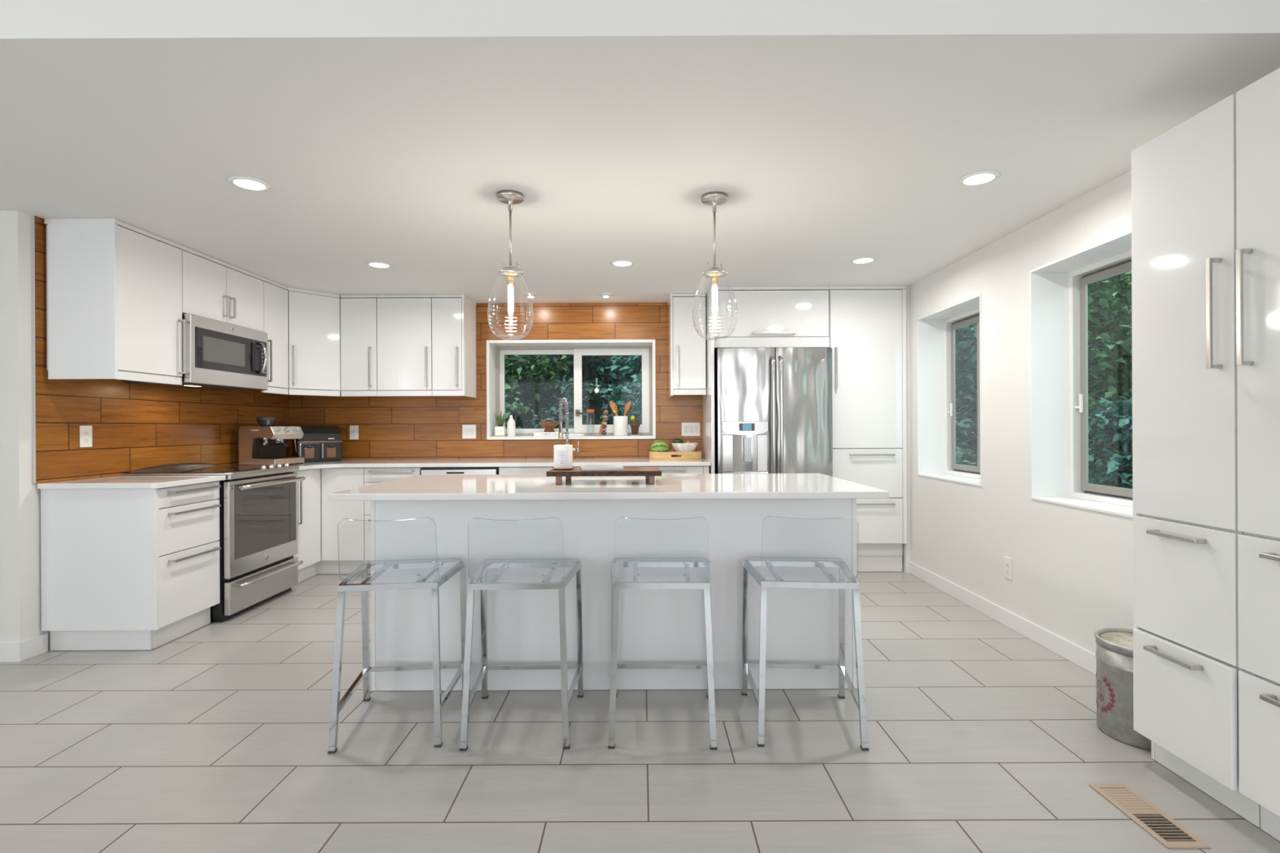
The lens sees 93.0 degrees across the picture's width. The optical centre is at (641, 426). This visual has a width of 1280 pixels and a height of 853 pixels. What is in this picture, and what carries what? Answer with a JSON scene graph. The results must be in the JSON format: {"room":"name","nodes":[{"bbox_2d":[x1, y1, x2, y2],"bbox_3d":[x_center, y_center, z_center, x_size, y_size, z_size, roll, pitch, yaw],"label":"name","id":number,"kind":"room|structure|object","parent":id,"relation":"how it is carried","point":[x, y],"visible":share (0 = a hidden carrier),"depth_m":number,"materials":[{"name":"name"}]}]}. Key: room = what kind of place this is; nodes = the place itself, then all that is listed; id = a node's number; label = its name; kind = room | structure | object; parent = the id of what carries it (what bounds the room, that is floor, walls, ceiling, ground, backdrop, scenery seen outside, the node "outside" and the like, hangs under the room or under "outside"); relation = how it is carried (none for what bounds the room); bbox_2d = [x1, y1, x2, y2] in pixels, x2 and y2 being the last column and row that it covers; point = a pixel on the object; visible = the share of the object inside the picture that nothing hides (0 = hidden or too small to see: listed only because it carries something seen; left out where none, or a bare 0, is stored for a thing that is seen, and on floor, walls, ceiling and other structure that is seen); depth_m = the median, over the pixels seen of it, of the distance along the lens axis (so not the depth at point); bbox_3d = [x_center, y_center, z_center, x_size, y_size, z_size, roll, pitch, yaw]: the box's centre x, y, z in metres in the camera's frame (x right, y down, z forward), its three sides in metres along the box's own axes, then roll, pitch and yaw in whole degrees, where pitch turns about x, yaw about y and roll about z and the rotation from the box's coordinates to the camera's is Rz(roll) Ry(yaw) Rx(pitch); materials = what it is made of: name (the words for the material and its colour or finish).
{"room":"kitchen","nodes":[
{"label":"kitchen","id":0,"kind":"room"},
{"bbox_2d":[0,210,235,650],"bbox_3d":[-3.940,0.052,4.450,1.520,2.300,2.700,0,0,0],"label":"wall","id":1,"kind":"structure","parent":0,"point":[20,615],"depth_m":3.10,"materials":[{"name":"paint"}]},
{"bbox_2d":[0,632,48,662],"bbox_3d":[-3.929,1.152,3.162,1.532,0.100,0.147,0,0,0],"label":"baseboard","id":2,"kind":"structure","parent":1,"relation":"attached to","point":[10,651],"depth_m":3.11,"materials":[{"name":"white paint"}]},
{"bbox_2d":[31,215,35,484],"bbox_3d":[-3.176,-0.401,3.171,0.011,1.400,0.009,0,0,0],"label":"trim","id":3,"kind":"structure","parent":1,"relation":"attached to","point":[33,228],"depth_m":3.17,"materials":[{"name":"white paint"}]},
{"bbox_2d":[44,217,186,385],"bbox_3d":[-2.959,-0.676,3.449,0.412,0.850,0.482,0,0,0],"label":"upper cabinet","id":4,"kind":"object","parent":1,"relation":"attached to","point":[114,286],"visible":1,"depth_m":3.21,"materials":[{"name":"white plastic"}]},
{"bbox_2d":[34,216,288,483],"bbox_3d":[-3.177,-0.401,4.317,0.010,1.400,2.285,0,0,0],"label":"wall tile","id":5,"kind":"structure","parent":1,"relation":"attached to","point":[135,426],"depth_m":3.73,"materials":[{"name":"brown wood"}]},
{"bbox_2d":[79,426,92,447],"bbox_3d":[-3.165,0.057,3.460,0.008,0.122,0.075,0,0,0],"label":"electrical outlet","id":6,"kind":"object","parent":5,"relation":"attached to","point":[85,432],"visible":1,"depth_m":3.45,"materials":[{"name":"white plastic"}]},
{"bbox_2d":[180,245,263,332],"bbox_3d":[-2.960,-0.895,4.088,0.412,0.410,0.792,0,0,0],"label":"upper cabinet","id":7,"kind":"object","parent":1,"relation":"attached to","point":[212,288],"visible":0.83,"depth_m":4.02,"materials":[{"name":"white laminate"}]},
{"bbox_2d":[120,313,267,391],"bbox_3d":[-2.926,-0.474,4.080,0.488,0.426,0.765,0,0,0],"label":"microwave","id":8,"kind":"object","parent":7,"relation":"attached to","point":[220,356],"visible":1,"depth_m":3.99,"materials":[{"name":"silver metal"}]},
{"bbox_2d":[261,277,288,394],"bbox_3d":[-2.959,-0.676,4.641,0.412,0.849,0.309,0,0,0],"label":"upper cabinet","id":9,"kind":"object","parent":1,"relation":"attached to","point":[275,295],"visible":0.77,"depth_m":4.64,"materials":[{"name":"white laminate"}]},
{"bbox_2d":[260,287,342,396],"bbox_3d":[-2.850,-0.677,5.127,0.643,0.850,0.665,0,0,0],"label":"upper cabinet","id":10,"kind":"object","parent":1,"relation":"attached to","point":[314,317],"visible":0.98,"depth_m":4.94,"materials":[{"name":"white laminate"}]},
{"bbox_2d":[0,0,1279,302],"bbox_3d":[-1.106,-1.370,3.792,7.200,0.520,4.116,0,0,0],"label":"ceiling","id":11,"kind":"structure","parent":0,"point":[834,133],"depth_m":2.24,"materials":[{"name":"paint"}]},
{"bbox_2d":[227,176,271,191],"bbox_3d":[-1.785,-1.103,2.765,0.166,0.007,0.166,0,0,0],"label":"recessed light","id":12,"kind":"object","parent":11,"relation":"in","point":[243,182],"visible":1,"depth_m":2.76,"materials":[{"name":"white paint"}]},
{"bbox_2d":[365,261,392,268],"bbox_3d":[-1.795,-1.103,4.150,0.166,0.007,0.166,0,0,0],"label":"recessed light","id":13,"kind":"object","parent":11,"relation":"in","point":[372,264],"visible":1,"depth_m":4.15,"materials":[{"name":"white plastic"}]},
{"bbox_2d":[487,190,533,340],"bbox_3d":[-0.631,-0.765,2.920,0.219,0.694,0.219,0,0,0],"label":"pendant lamp","id":14,"kind":"object","parent":11,"relation":"hanging from","point":[510,197],"visible":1,"depth_m":2.91,"materials":[{"name":"clear glass"}]},
{"bbox_2d":[506,271,514,285],"bbox_3d":[-0.631,-0.719,2.920,0.034,0.077,0.034,0,0,0],"label":"socket","id":15,"kind":"object","parent":14,"relation":"attached to","point":[510,274],"depth_m":2.91,"materials":[{"name":"gold metal"}]},
{"bbox_2d":[522,292,538,297],"bbox_3d":[-0.935,-1.097,5.100,0.132,0.025,0.132,0,0,0],"label":"recessed light","id":16,"kind":"object","parent":11,"relation":"in","point":[527,295],"visible":0.94,"depth_m":5.07,"materials":[{"name":"white paint"}]},
{"bbox_2d":[598,292,613,297],"bbox_3d":[-0.302,-1.100,5.100,0.132,0.025,0.132,0,0,0],"label":"recessed light","id":17,"kind":"object","parent":11,"relation":"in","point":[606,295],"visible":1,"depth_m":5.07,"materials":[{"name":"white paint"}]},
{"bbox_2d":[610,259,634,266],"bbox_3d":[-0.133,-1.110,4.137,0.166,0.007,0.166,0,0,0],"label":"recessed light","id":18,"kind":"object","parent":11,"relation":"in","point":[620,263],"visible":1,"depth_m":4.13,"materials":[{"name":"white plastic"}]},
{"bbox_2d":[692,191,737,340],"bbox_3d":[0.354,-0.770,2.950,0.219,0.694,0.219,0,0,0],"label":"pendant lamp","id":19,"kind":"object","parent":11,"relation":"hanging from","point":[711,198],"visible":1,"depth_m":2.94,"materials":[{"name":"clear glass"}]},
{"bbox_2d":[711,271,718,286],"bbox_3d":[0.354,-0.723,2.950,0.034,0.077,0.034,0,0,0],"label":"socket","id":20,"kind":"object","parent":19,"relation":"attached to","point":[714,275],"depth_m":2.94,"materials":[{"name":"gold metal"}]},
{"bbox_2d":[849,256,875,263],"bbox_3d":[1.489,-1.117,4.090,0.166,0.007,0.166,0,0,0],"label":"recessed light","id":21,"kind":"object","parent":11,"relation":"in","point":[865,260],"visible":1,"depth_m":4.08,"materials":[{"name":"white plastic"}]},
{"bbox_2d":[958,170,999,186],"bbox_3d":[1.520,-1.117,2.740,0.166,0.007,0.166,0,0,0],"label":"recessed light","id":22,"kind":"object","parent":11,"relation":"in","point":[982,177],"visible":1,"depth_m":2.74,"materials":[{"name":"white plastic"}]},
{"bbox_2d":[0,571,1279,852],"bbox_3d":[-1.095,1.250,1.075,7.200,0.120,9.550,0,0,0],"label":"floor","id":23,"kind":"structure","parent":0,"point":[983,737],"depth_m":2.17,"materials":[{"name":"tile"}]},
{"bbox_2d":[40,481,221,650],"bbox_3d":[-2.845,0.761,3.445,0.641,0.868,0.489,0,0,0],"label":"base cabinet","id":24,"kind":"object","parent":23,"relation":"on","point":[122,569],"visible":0.99,"depth_m":3.20,"materials":[{"name":"white plastic"}]},
{"bbox_2d":[37,475,225,488],"bbox_3d":[-2.850,0.312,3.438,0.636,0.030,0.512,0,0,0],"label":"countertop","id":25,"kind":"structure","parent":24,"relation":"on","point":[169,481],"depth_m":3.27,"materials":[{"name":"stone"}]},
{"bbox_2d":[121,462,305,622],"bbox_3d":[-2.808,0.722,4.077,0.714,0.950,0.763,0,0,0],"label":"range","id":26,"kind":"object","parent":23,"relation":"on","point":[258,540],"visible":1,"depth_m":3.96,"materials":[{"name":"silver metal"}]},
{"bbox_2d":[121,464,298,479],"bbox_3d":[-2.836,0.304,4.077,0.658,0.046,0.763,0,0,0],"label":"cooktop","id":27,"kind":"object","parent":26,"relation":"in","point":[231,472],"depth_m":3.96,"materials":[{"name":"metal"}]},
{"bbox_2d":[293,467,368,582],"bbox_3d":[-2.693,0.761,4.960,0.944,0.868,0.997,0,0,0],"label":"base cabinet","id":28,"kind":"object","parent":23,"relation":"on","point":[319,542],"visible":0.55,"depth_m":4.85,"materials":[{"name":"white plastic"}]},
{"bbox_2d":[235,457,711,470],"bbox_3d":[-1.311,0.305,4.960,3.713,0.030,0.998,0,0,0],"label":"countertop","id":29,"kind":"structure","parent":28,"relation":"on","point":[620,461],"depth_m":4.82,"materials":[{"name":"stone"}]},
{"bbox_2d":[237,417,304,465],"bbox_3d":[-2.879,0.112,4.732,0.422,0.370,0.290,0,0,14],"label":"espresso machine","id":30,"kind":"object","parent":29,"relation":"on","point":[264,444],"visible":1,"depth_m":4.63,"materials":[{"name":"silver metal"}]},
{"bbox_2d":[292,425,342,462],"bbox_3d":[-2.764,0.144,5.171,0.332,0.305,0.335,0,0,-38],"label":"air fryer","id":31,"kind":"object","parent":29,"relation":"on","point":[318,443],"visible":0.94,"depth_m":5.08,"materials":[{"name":"black plastic"}]},
{"bbox_2d":[299,443,319,460],"bbox_3d":[-2.744,0.207,5.013,0.148,0.138,0.007,0,0,-38],"label":"basket","id":32,"kind":"object","parent":31,"relation":"on","point":[310,451],"depth_m":5.01,"materials":[{"name":"brown"}]},
{"bbox_2d":[321,442,341,459],"bbox_3d":[-2.615,0.207,5.114,0.148,0.138,0.007,0,0,-38],"label":"basket","id":33,"kind":"object","parent":31,"relation":"on","point":[330,451],"depth_m":5.11,"materials":[{"name":"brown"}]},
{"bbox_2d":[558,397,579,452],"bbox_3d":[-0.630,0.018,5.237,0.134,0.538,0.233,0,0,11],"label":"faucet","id":34,"kind":"object","parent":29,"relation":"on","point":[562,400],"visible":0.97,"depth_m":5.26,"materials":[{"name":"silver metal"}]},
{"bbox_2d":[648,450,702,459],"bbox_3d":[0.291,0.249,5.285,0.456,0.067,0.300,0,0,0],"label":"wooden tray","id":35,"kind":"object","parent":29,"relation":"on","point":[695,455],"visible":0.89,"depth_m":5.16,"materials":[{"name":"brown wood"}]},
{"bbox_2d":[650,440,669,452],"bbox_3d":[0.156,0.195,5.285,0.166,0.158,0.158,0,0,0],"label":"watermelon","id":36,"kind":"object","parent":35,"relation":"on","point":[658,446],"visible":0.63,"depth_m":5.23,"materials":[{"name":"green food"}]},
{"bbox_2d":[671,442,697,457],"bbox_3d":[0.373,0.208,5.290,0.236,0.130,0.201,0,0,0],"label":"bowl","id":37,"kind":"object","parent":35,"relation":"on","point":[678,447],"visible":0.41,"depth_m":5.22,"materials":[{"name":"ceramic"}]},
{"bbox_2d":[364,466,422,573],"bbox_3d":[-1.994,0.758,5.131,0.448,0.868,0.637,0,0,0],"label":"base cabinet","id":38,"kind":"object","parent":23,"relation":"on","point":[373,475],"visible":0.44,"depth_m":4.85,"materials":[{"name":"white laminate"}]},
{"bbox_2d":[328,517,466,753],"bbox_3d":[-0.969,0.765,2.454,0.442,0.849,0.451,0,0,-6],"label":"bar stool","id":39,"kind":"object","parent":23,"relation":"on","point":[347,584],"visible":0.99,"depth_m":2.33,"materials":[{"name":"silver metal"}]},
{"bbox_2d":[421,466,499,475],"bbox_3d":[-1.456,0.756,5.146,0.618,0.866,0.608,0,0,0],"label":"dishwasher","id":40,"kind":"object","parent":23,"relation":"on","point":[425,470],"visible":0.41,"depth_m":4.84,"materials":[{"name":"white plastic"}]},
{"bbox_2d":[459,517,583,751],"bbox_3d":[-0.475,0.763,2.454,0.442,0.849,0.451,0,0,-2],"label":"bar stool","id":41,"kind":"object","parent":23,"relation":"on","point":[480,574],"visible":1,"depth_m":2.36,"materials":[{"name":"silver metal"}]},
{"bbox_2d":[498,466,626,475],"bbox_3d":[-0.633,0.752,5.131,1.016,0.868,0.637,0,0,0],"label":"base cabinet","id":42,"kind":"object","parent":23,"relation":"on","point":[502,470],"visible":0.09,"depth_m":4.85,"materials":[{"name":"white plastic"}]},
{"bbox_2d":[370,498,857,690],"bbox_3d":[-0.126,0.750,3.148,2.185,0.868,0.838,0,0,0],"label":"kitchen island","id":43,"kind":"object","parent":23,"relation":"on","point":[656,626],"visible":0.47,"depth_m":2.73,"materials":[{"name":"white wood"}]},
{"bbox_2d":[328,473,888,501],"bbox_3d":[-0.144,0.301,3.130,2.424,0.030,1.020,0,0,0],"label":"island countertop","id":44,"kind":"structure","parent":43,"relation":"on","point":[703,486],"depth_m":2.80,"materials":[{"name":"stone"}]},
{"bbox_2d":[546,466,661,484],"bbox_3d":[-0.185,0.252,3.126,0.563,0.066,0.316,0,0,0],"label":"board","id":45,"kind":"object","parent":44,"relation":"on","point":[650,473],"visible":0.85,"depth_m":2.97,"materials":[{"name":"brown wood"}]},
{"bbox_2d":[551,466,574,470],"bbox_3d":[-0.401,0.214,3.100,0.116,0.010,0.116,0,0,0],"label":"coaster","id":46,"kind":"object","parent":45,"relation":"on","point":[554,468],"visible":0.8,"depth_m":3.06,"materials":[{"name":"brown wood"}]},
{"bbox_2d":[553,444,573,468],"bbox_3d":[-0.401,0.154,3.099,0.096,0.120,0.097,0,0,0],"label":"candle","id":47,"kind":"object","parent":46,"relation":"on","point":[562,454],"visible":0.94,"depth_m":3.06,"materials":[{"name":"white wax"}]},
{"bbox_2d":[581,465,623,471],"bbox_3d":[-0.204,0.210,3.085,0.210,0.016,0.170,0,0,-6],"label":"magazine","id":48,"kind":"object","parent":45,"relation":"on","point":[584,468],"visible":1,"depth_m":3.01,"materials":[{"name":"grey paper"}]},
{"bbox_2d":[608,517,716,750],"bbox_3d":[0.079,0.760,2.454,0.442,0.849,0.451,0,0,2],"label":"bar stool","id":49,"kind":"object","parent":23,"relation":"on","point":[616,584],"visible":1,"depth_m":2.27,"materials":[{"name":"silver metal"}]},
{"bbox_2d":[626,466,709,474],"bbox_3d":[0.208,0.748,5.131,0.661,0.868,0.637,0,0,0],"label":"base cabinet","id":50,"kind":"object","parent":23,"relation":"on","point":[664,469],"visible":0.12,"depth_m":4.85,"materials":[{"name":"white plastic"}]},
{"bbox_2d":[702,285,715,473],"bbox_3d":[0.561,0.033,5.130,0.026,2.296,0.659,0,0,0],"label":"panel","id":51,"kind":"object","parent":23,"relation":"on","point":[708,399],"visible":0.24,"depth_m":4.91,"materials":[{"name":"white"}]},
{"bbox_2d":[714,347,832,476],"bbox_3d":[1.043,0.279,5.031,0.895,1.803,0.778,0,0,0],"label":"refrigerator","id":52,"kind":"object","parent":23,"relation":"on","point":[773,406],"visible":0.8,"depth_m":4.72,"materials":[{"name":"grey metal"}]},
{"bbox_2d":[714,286,829,347],"bbox_3d":[1.034,-0.875,5.131,0.924,0.487,0.647,0,0,0],"label":"upper cabinet","id":53,"kind":"object","parent":52,"relation":"on","point":[769,317],"visible":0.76,"depth_m":4.84,"materials":[{"name":"white laminate"}]},
{"bbox_2d":[741,515,868,751],"bbox_3d":[0.643,0.758,2.454,0.442,0.849,0.451,0,0,4],"label":"bar stool","id":54,"kind":"object","parent":23,"relation":"on","point":[852,584],"visible":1,"depth_m":2.34,"materials":[{"name":"silver metal"}]},
{"bbox_2d":[827,285,906,572],"bbox_3d":[1.808,0.027,5.131,0.609,2.297,0.647,0,0,0],"label":"pantry cabinet","id":55,"kind":"object","parent":23,"relation":"on","point":[867,324],"visible":0.76,"depth_m":4.84,"materials":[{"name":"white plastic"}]},
{"bbox_2d":[902,286,910,573],"bbox_3d":[2.131,0.026,5.138,0.036,2.299,0.525,0,0,0],"label":"filler panel","id":56,"kind":"object","parent":23,"relation":"on","point":[906,547],"visible":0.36,"depth_m":4.88,"materials":[{"name":"white plastic"}]},
{"bbox_2d":[1093,627,1151,750],"bbox_3d":[1.905,0.995,2.322,0.282,0.362,0.282,0,0,0],"label":"storage bin","id":57,"kind":"object","parent":23,"relation":"on","point":[1114,646],"visible":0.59,"depth_m":2.29,"materials":[{"name":"silver"}]},
{"bbox_2d":[1095,672,1115,713],"bbox_3d":[1.784,1.029,2.352,0.022,0.143,0.148,0,0,14],"label":"print","id":58,"kind":"object","parent":57,"relation":"attached to","point":[1105,682],"depth_m":2.32,"materials":[{"name":"red"}]},
{"bbox_2d":[1088,783,1210,848],"bbox_3d":[1.528,1.175,1.845,0.121,0.006,0.300,0,0,0],"label":"floor vent","id":59,"kind":"object","parent":23,"relation":"in","point":[1149,817],"visible":1,"depth_m":1.83,"materials":[{"name":"beige metal"}]},
{"bbox_2d":[1131,93,1260,827],"bbox_3d":[1.918,0.098,1.968,0.462,2.153,0.377,0,0,0],"label":"pantry cabinet","id":60,"kind":"object","parent":23,"relation":"on","point":[1184,212],"visible":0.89,"depth_m":1.93,"materials":[{"name":"white plastic"}]},
{"bbox_2d":[1235,67,1279,841],"bbox_3d":[1.918,0.099,1.585,0.437,2.152,0.378,0,0,0],"label":"pantry cabinet","id":61,"kind":"object","parent":23,"relation":"on","point":[1257,104],"visible":1,"depth_m":1.71,"materials":[{"name":"white plastic"}]},
{"bbox_2d":[909,169,1133,653],"bbox_3d":[2.279,-0.185,1.050,0.260,2.720,9.500,0,0,0],"label":"wall","id":62,"kind":"structure","parent":0,"point":[1073,566],"depth_m":3.49,"materials":[{"name":"paint"}]},
{"bbox_2d":[916,293,982,486],"bbox_3d":[2.276,-0.230,4.285,0.266,1.220,0.890,0,0,0],"label":"window","id":63,"kind":"structure","parent":62,"relation":"in","point":[935,331],"depth_m":4.72,"materials":[{"name":"white paint"}]},
{"bbox_2d":[908,560,1096,675],"bbox_3d":[2.148,1.128,3.535,0.013,0.095,2.770,0,0,0],"label":"baseboard","id":64,"kind":"structure","parent":62,"relation":"attached to","point":[1078,655],"depth_m":3.49,"materials":[{"name":"white paint"}]},
{"bbox_2d":[1004,555,1012,579],"bbox_3d":[2.149,0.831,3.570,0.008,0.122,0.075,0,0,0],"label":"electrical outlet","id":65,"kind":"object","parent":62,"relation":"attached to","point":[1007,562],"visible":1,"depth_m":3.56,"materials":[{"name":"white plastic"}]},
{"bbox_2d":[1029,230,1133,518],"bbox_3d":[2.276,-0.230,2.910,0.266,1.260,0.890,0,0,0],"label":"window","id":66,"kind":"structure","parent":62,"relation":"in","point":[1058,289],"depth_m":3.34,"materials":[{"name":"white paint"}]},
{"bbox_3d":[-0.515,0.037,5.635,5.330,2.300,0.330,0,0,0],"label":"wall","id":67,"kind":"structure","parent":0,"visible":0},
{"bbox_2d":[340,294,377,396],"bbox_3d":[-2.374,-0.678,5.256,0.302,0.849,0.406,0,0,0],"label":"upper cabinet","id":68,"kind":"object","parent":67,"relation":"attached to","point":[358,313],"visible":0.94,"depth_m":5.09,"materials":[{"name":"white plastic"}]},
{"bbox_2d":[377,294,432,395],"bbox_3d":[-1.992,-0.680,5.256,0.458,0.849,0.406,0,0,0],"label":"upper cabinet","id":69,"kind":"object","parent":67,"relation":"attached to","point":[404,322],"visible":0.95,"depth_m":5.09,"materials":[{"name":"white plastic"}]},
{"bbox_2d":[431,294,476,397],"bbox_3d":[-1.623,-0.682,5.256,0.275,0.850,0.406,0,0,0],"label":"upper cabinet","id":70,"kind":"object","parent":67,"relation":"attached to","point":[453,316],"visible":1,"depth_m":5.09,"materials":[{"name":"white plastic"}]},
{"bbox_2d":[288,302,702,459],"bbox_3d":[-1.287,-0.389,5.465,3.770,1.440,0.010,0,0,0],"label":"wall tile","id":71,"kind":"structure","parent":67,"relation":"attached to","point":[390,427],"depth_m":5.46,"materials":[{"name":"brown wood"}]},
{"bbox_2d":[349,425,358,439],"bbox_3d":[-2.585,0.054,5.456,0.078,0.125,0.008,0,0,0],"label":"electrical outlet","id":72,"kind":"object","parent":71,"relation":"attached to","point":[353,429],"visible":1,"depth_m":5.45,"materials":[{"name":"white plastic"}]},
{"bbox_2d":[462,424,475,438],"bbox_3d":[-1.552,0.047,5.456,0.122,0.125,0.008,0,0,0],"label":"light switch","id":73,"kind":"object","parent":71,"relation":"attached to","point":[468,431],"visible":1,"depth_m":5.45,"materials":[{"name":"white plastic"}]},
{"bbox_2d":[681,422,700,435],"bbox_3d":[0.440,0.025,5.456,0.166,0.122,0.008,0,0,0],"label":"light switch","id":74,"kind":"object","parent":71,"relation":"attached to","point":[687,428],"visible":1,"depth_m":5.45,"materials":[{"name":"white plastic"}]},
{"bbox_2d":[486,339,655,439],"bbox_3d":[-0.636,-0.332,5.624,1.517,0.893,0.352,0,0,0],"label":"window","id":75,"kind":"structure","parent":67,"relation":"in","point":[496,350],"depth_m":5.67,"materials":[{"name":"white paint"}]},
{"bbox_2d":[493,410,507,436],"bbox_3d":[-1.292,-0.029,5.553,0.133,0.239,0.105,0,0,0],"label":"aloe","id":76,"kind":"object","parent":75,"relation":"on","point":[500,430],"visible":1,"depth_m":5.52,"materials":[{"name":"white ceramic"}]},
{"bbox_2d":[494,426,506,435],"bbox_3d":[-1.292,0.041,5.553,0.085,0.083,0.085,0,0,0],"label":"pot","id":77,"kind":"object","parent":76,"relation":"on","point":[499,430],"depth_m":5.51,"materials":[{"name":"white ceramic"}]},
{"bbox_2d":[506,414,515,436],"bbox_3d":[-1.196,-0.008,5.560,0.074,0.196,0.074,0,0,0],"label":"bottle","id":78,"kind":"object","parent":75,"relation":"on","point":[511,423],"visible":1,"depth_m":5.53,"materials":[{"name":"white ceramic"}]},
{"bbox_2d":[533,431,565,436],"bbox_3d":[-0.835,0.070,5.539,0.280,0.038,0.132,0,0,0],"label":"book","id":79,"kind":"object","parent":75,"relation":"on","point":[535,433],"visible":0.9,"depth_m":5.47,"materials":[{"name":"white paper"}]},
{"bbox_2d":[538,422,559,431],"bbox_3d":[-0.845,0.004,5.540,0.200,0.094,0.200,0,0,0],"label":"wooden bowl","id":80,"kind":"object","parent":79,"relation":"on","point":[548,426],"visible":0.91,"depth_m":5.49,"materials":[{"name":"brown wood"}]},
{"bbox_2d":[613,416,627,435],"bbox_3d":[-0.194,-0.004,5.560,0.134,0.180,0.134,0,0,0],"label":"utensil crock","id":81,"kind":"object","parent":75,"relation":"on","point":[620,423],"visible":0.9,"depth_m":5.50,"materials":[{"name":"white ceramic"}]},
{"bbox_2d":[609,400,617,416],"bbox_3d":[-0.228,-0.079,5.532,0.136,0.311,0.028,0,0,0],"label":"wooden spoon","id":82,"kind":"object","parent":81,"relation":"in","point":[612,406],"visible":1,"depth_m":5.53,"materials":[{"name":"brown wood"}]},
{"bbox_2d":[630,415,639,435],"bbox_3d":[-0.063,-0.006,5.550,0.092,0.184,0.092,0,0,0],"label":"potted cactus","id":83,"kind":"object","parent":75,"relation":"on","point":[634,425],"visible":0.98,"depth_m":5.52,"materials":[{"name":"beige ceramic"}]},
{"bbox_2d":[630,422,639,435],"bbox_3d":[-0.063,0.021,5.550,0.092,0.110,0.092,0,0,0],"label":"pot","id":84,"kind":"object","parent":83,"relation":"on","point":[634,426],"depth_m":5.52,"materials":[{"name":"brown ceramic"}]},
{"bbox_3d":[-0.375,0.081,5.520,0.170,0.012,0.094,0,0,0],"label":"dish","id":85,"kind":"object","parent":75,"relation":"on","visible":0},
{"bbox_2d":[598,409,608,435],"bbox_3d":[-0.348,-0.035,5.517,0.095,0.236,0.056,0,0,0],"label":"ornament","id":86,"kind":"object","parent":85,"relation":"on","point":[602,430],"visible":1,"depth_m":5.50,"materials":[{"name":"brown wood"}]},
{"bbox_2d":[667,293,706,397],"bbox_3d":[0.386,-0.688,5.256,0.302,0.856,0.406,0,0,0],"label":"upper cabinet","id":87,"kind":"object","parent":67,"relation":"attached to","point":[686,348],"visible":1,"depth_m":5.09,"materials":[{"name":"white plastic"}]},
{"label":"outside","id":88,"kind":"structure","parent":0,"visible":0},
{"bbox_2d":[504,265,1132,471],"bbox_3d":[1.991,-2.024,6.000,20.000,7.600,18.000,0,0,0],"label":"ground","id":89,"kind":"structure","parent":88,"point":[593,404],"depth_m":9.51,"materials":[{"name":"green plant"}]},
{"bbox_2d":[505,391,541,428],"bbox_3d":[-1.722,0.468,7.079,1.695,1.754,1.187,0,0,5],"label":"shrub","id":90,"kind":"object","parent":89,"relation":"on","point":[516,406],"visible":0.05,"depth_m":7.09,"materials":[{"name":"green plant"}]},
{"bbox_2d":[504,354,573,428],"bbox_3d":[-2.166,-0.768,8.947,2.527,2.932,2.067,0,0,-3],"label":"tree","id":91,"kind":"object","parent":89,"relation":"on","point":[513,375],"visible":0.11,"depth_m":8.61,"materials":[{"name":"green plant"}]},
{"bbox_2d":[522,374,615,428],"bbox_3d":[-0.777,0.316,7.345,1.387,1.849,1.087,0,0,36],"label":"shrub","id":92,"kind":"object","parent":89,"relation":"on","point":[552,415],"visible":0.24,"depth_m":7.30,"materials":[{"name":"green plant"}]},
{"bbox_2d":[511,354,629,408],"bbox_3d":[-0.895,-1.653,9.478,2.773,3.490,2.178,0,0,-11],"label":"tree","id":93,"kind":"object","parent":89,"relation":"on","point":[589,362],"visible":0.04,"depth_m":9.54,"materials":[{"name":"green plant"}]},
{"bbox_2d":[596,374,641,424],"bbox_3d":[0.113,0.332,7.079,1.561,1.909,1.230,0,0,-4],"label":"shrub","id":94,"kind":"object","parent":89,"relation":"on","point":[625,389],"visible":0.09,"depth_m":6.93,"materials":[{"name":"teal plant"}]},
{"bbox_2d":[597,355,641,422],"bbox_3d":[0.454,-0.825,8.618,2.041,3.023,2.014,0,0,-36],"label":"tree","id":95,"kind":"object","parent":89,"relation":"on","point":[636,362],"visible":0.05,"depth_m":8.50,"materials":[{"name":"teal plant"}]},
{"bbox_2d":[955,322,977,466],"bbox_3d":[4.188,-0.249,7.770,1.756,3.237,1.878,0,0,8],"label":"tree","id":96,"kind":"object","parent":89,"relation":"on","point":[966,384],"visible":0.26,"depth_m":7.52,"materials":[{"name":"teal plant"}]},
{"bbox_2d":[955,417,980,474],"bbox_3d":[3.593,0.687,6.859,0.971,1.569,1.176,0,0,4],"label":"shrub","id":97,"kind":"object","parent":89,"relation":"on","point":[965,457],"visible":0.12,"depth_m":6.87,"materials":[{"name":"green plant"}]},
{"bbox_2d":[960,276,1129,374],"bbox_3d":[5.606,-1.222,8.280,2.248,3.173,2.463,0,0,-21],"label":"tree","id":98,"kind":"object","parent":89,"relation":"on","point":[1100,330],"visible":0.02,"depth_m":7.75,"materials":[{"name":"green plant"}]},
{"bbox_2d":[1084,394,1133,499],"bbox_3d":[4.136,0.522,5.395,1.168,1.696,1.315,0,0,-32],"label":"shrub","id":99,"kind":"object","parent":89,"relation":"on","point":[1120,423],"visible":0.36,"depth_m":5.16,"materials":[{"name":"teal plant"}]},
{"bbox_2d":[1087,266,1132,475],"bbox_3d":[4.729,-0.275,6.313,2.186,3.285,2.248,0,0,15],"label":"tree","id":100,"kind":"object","parent":89,"relation":"on","point":[1117,347],"visible":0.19,"depth_m":5.82,"materials":[{"name":"green plant"}]},
{"bbox_2d":[1099,269,1131,315],"bbox_3d":[6.300,-1.766,6.710,2.209,3.054,2.034,0,0,34],"label":"tree","id":101,"kind":"object","parent":89,"relation":"on","point":[1116,276],"visible":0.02,"depth_m":6.89,"materials":[{"name":"green plant"}]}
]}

